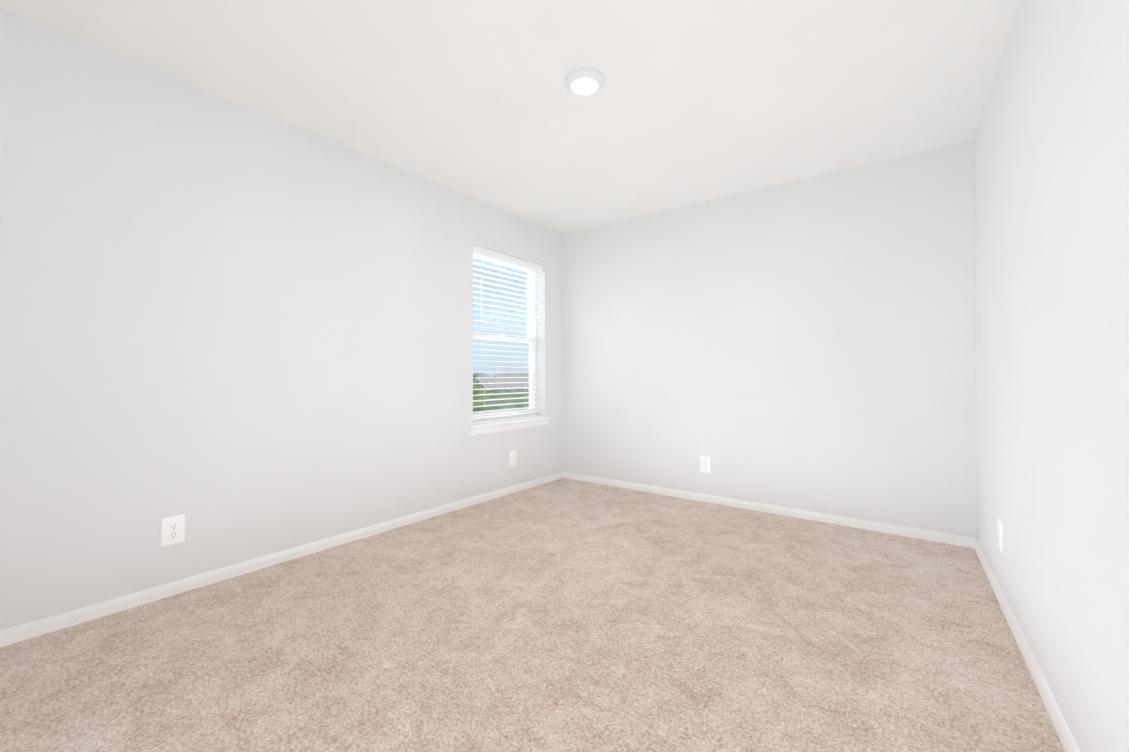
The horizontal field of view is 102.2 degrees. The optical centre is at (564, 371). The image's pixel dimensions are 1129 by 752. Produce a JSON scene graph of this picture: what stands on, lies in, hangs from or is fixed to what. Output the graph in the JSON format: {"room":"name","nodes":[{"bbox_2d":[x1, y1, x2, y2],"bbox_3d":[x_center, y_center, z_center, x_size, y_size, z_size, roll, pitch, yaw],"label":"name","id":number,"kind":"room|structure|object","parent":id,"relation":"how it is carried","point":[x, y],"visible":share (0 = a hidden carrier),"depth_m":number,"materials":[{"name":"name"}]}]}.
{"room":"empty bedroom","nodes":[
{"label":"empty bedroom","id":0,"kind":"room"},
{"bbox_2d":[0,7,562,630],"bbox_3d":[-1.352,-0.165,2.950,0.180,2.440,4.570,0,0,37],"label":"wall","id":1,"kind":"structure","parent":0,"point":[234,333],"depth_m":2.26,"materials":[{"name":"paint"}]},
{"bbox_2d":[161,515,184,546],"bbox_3d":[-1.839,0.750,2.140,0.008,0.130,0.086,0,0,37],"label":"electrical outlet","id":2,"kind":"object","parent":1,"relation":"attached to","point":[172,530],"visible":1,"depth_m":2.14,"materials":[{"name":"white plastic"}]},
{"bbox_2d":[0,472,562,646],"bbox_3d":[-1.275,1.025,2.885,0.012,0.060,4.210,0,0,37],"label":"baseboard","id":3,"kind":"structure","parent":1,"relation":"attached to","point":[19,633],"depth_m":2.28,"materials":[{"name":"white paint"}]},
{"bbox_2d":[473,254,536,421],"bbox_3d":[-0.568,-0.290,4.069,0.072,1.455,0.900,0,0,37],"label":"window","id":4,"kind":"structure","parent":1,"relation":"in","point":[503,338],"depth_m":4.18,"materials":[{"name":"white plastic"}]},
{"bbox_2d":[473,245,542,424],"bbox_3d":[-0.506,-0.290,4.023,0.074,1.451,0.888,0,0,37],"label":"window blind","id":5,"kind":"object","parent":4,"relation":"attached to","point":[484,252],"visible":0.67,"depth_m":4.00,"materials":[{"name":"white plastic"}]},
{"bbox_2d":[468,417,550,436],"bbox_3d":[-0.485,0.478,4.002,0.134,0.082,1.000,0,0,37],"label":"window sill","id":6,"kind":"structure","parent":1,"relation":"attached to","point":[491,428],"depth_m":3.91,"materials":[{"name":"white paint"}]},
{"bbox_2d":[509,450,515,465],"bbox_3d":[-0.450,0.762,3.986,0.008,0.130,0.086,0,0,37],"label":"electrical outlet","id":7,"kind":"object","parent":1,"relation":"attached to","point":[512,458],"visible":1,"depth_m":3.98,"materials":[{"name":"white plastic"}]},
{"bbox_2d":[0,0,1020,234],"bbox_3d":[-0.013,-1.491,1.951,3.530,0.200,4.570,0,0,37],"label":"ceiling","id":8,"kind":"structure","parent":0,"point":[690,102],"depth_m":2.18,"materials":[{"name":"paint"}]},
{"bbox_2d":[565,68,604,95],"bbox_3d":[0.097,-1.373,2.180,0.190,0.034,0.190,0,0,37],"label":"recessed light","id":9,"kind":"object","parent":8,"relation":"in","point":[584,81],"visible":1,"depth_m":2.14,"materials":[{"name":"white"}]},
{"bbox_2d":[0,478,1064,751],"bbox_3d":[-0.013,1.149,1.934,3.530,0.200,4.570,0,0,37],"label":"floor","id":10,"kind":"structure","parent":0,"point":[564,614],"depth_m":1.71,"materials":[{"name":"carpet"}]},
{"bbox_2d":[563,140,976,537],"bbox_3d":[1.274,-0.160,3.720,3.090,2.440,0.180,0,0,37],"label":"wall","id":11,"kind":"structure","parent":0,"point":[807,344],"depth_m":3.31,"materials":[{"name":"paint"}]},
{"bbox_2d":[700,456,710,472],"bbox_3d":[1.142,0.760,3.696,0.086,0.130,0.008,0,0,37],"label":"electrical outlet","id":12,"kind":"object","parent":11,"relation":"attached to","point":[705,464],"visible":1,"depth_m":3.69,"materials":[{"name":"white plastic"}]},
{"bbox_2d":[563,471,975,547],"bbox_3d":[1.217,1.030,3.636,3.090,0.060,0.012,0,0,37],"label":"baseboard","id":13,"kind":"structure","parent":11,"relation":"attached to","point":[953,539],"depth_m":3.29,"materials":[{"name":"white paint"}]},
{"bbox_2d":[974,0,1128,751],"bbox_3d":[1.292,-0.177,0.960,0.263,2.440,4.570,0,0,37],"label":"wall","id":14,"kind":"structure","parent":0,"point":[1051,145],"depth_m":1.31,"materials":[{"name":"paint"}]},
{"bbox_2d":[998,519,1002,552],"bbox_3d":[1.986,0.750,2.077,0.008,0.130,0.086,0,0,36],"label":"electrical outlet","id":15,"kind":"object","parent":14,"relation":"attached to","point":[1000,535],"visible":0.98,"depth_m":2.05,"materials":[{"name":"white plastic"}]},
{"bbox_2d":[974,538,1080,751],"bbox_3d":[1.210,1.014,1.014,0.077,0.060,4.210,0,0,37],"label":"baseboard","id":16,"kind":"structure","parent":14,"relation":"attached to","point":[1064,733],"depth_m":1.56,"materials":[{"name":"white paint"}]},
{"label":"outside","id":17,"kind":"structure","parent":0,"visible":0},
{"bbox_3d":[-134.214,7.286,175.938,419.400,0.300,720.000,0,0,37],"label":"ground","id":18,"kind":"structure","parent":17,"visible":0},
{"bbox_2d":[473,384,496,411],"bbox_3d":[-4.772,3.367,21.854,3.975,5.613,3.148,0,0,37],"label":"tree","id":19,"kind":"object","parent":18,"relation":"on","point":[478,403],"depth_m":21.21,"materials":[{"name":"green plant"}]},
{"bbox_2d":[473,378,516,389],"bbox_3d":[-9.335,3.630,59.683,7.460,5.560,5.560,0,0,37],"label":"house","id":20,"kind":"structure","parent":18,"relation":"on","point":[478,380],"depth_m":58.59,"materials":[{"name":"white"}]},
{"bbox_2d":[473,396,521,413],"bbox_3d":[-2.721,3.586,18.879,3.534,5.139,3.241,0,0,37],"label":"tree","id":21,"kind":"object","parent":18,"relation":"on","point":[495,403],"depth_m":18.42,"materials":[{"name":"green plant"}]},
{"bbox_2d":[473,371,527,381],"bbox_3d":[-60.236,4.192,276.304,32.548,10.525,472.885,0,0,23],"label":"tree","id":22,"kind":"object","parent":18,"relation":"on","point":[477,375],"depth_m":282.05,"materials":[{"name":"green plant"}]},
{"bbox_2d":[492,389,510,395],"bbox_3d":[-4.030,3.648,29.089,4.232,5.142,4.663,0,0,37],"label":"tree","id":23,"kind":"object","parent":18,"relation":"on","point":[498,391],"depth_m":28.47,"materials":[{"name":"green plant"}]},
{"bbox_2d":[494,374,528,389],"bbox_3d":[-3.056,3.446,70.354,10.960,6.060,20.960,0,0,37],"label":"house","id":24,"kind":"structure","parent":18,"relation":"on","point":[512,380],"depth_m":63.18,"materials":[{"name":"white"}]},
{"bbox_2d":[502,388,528,409],"bbox_3d":[-2.464,3.515,23.812,3.907,5.341,4.398,0,0,37],"label":"tree","id":25,"kind":"object","parent":18,"relation":"on","point":[516,396],"depth_m":22.95,"materials":[{"name":"green plant"}]}
]}

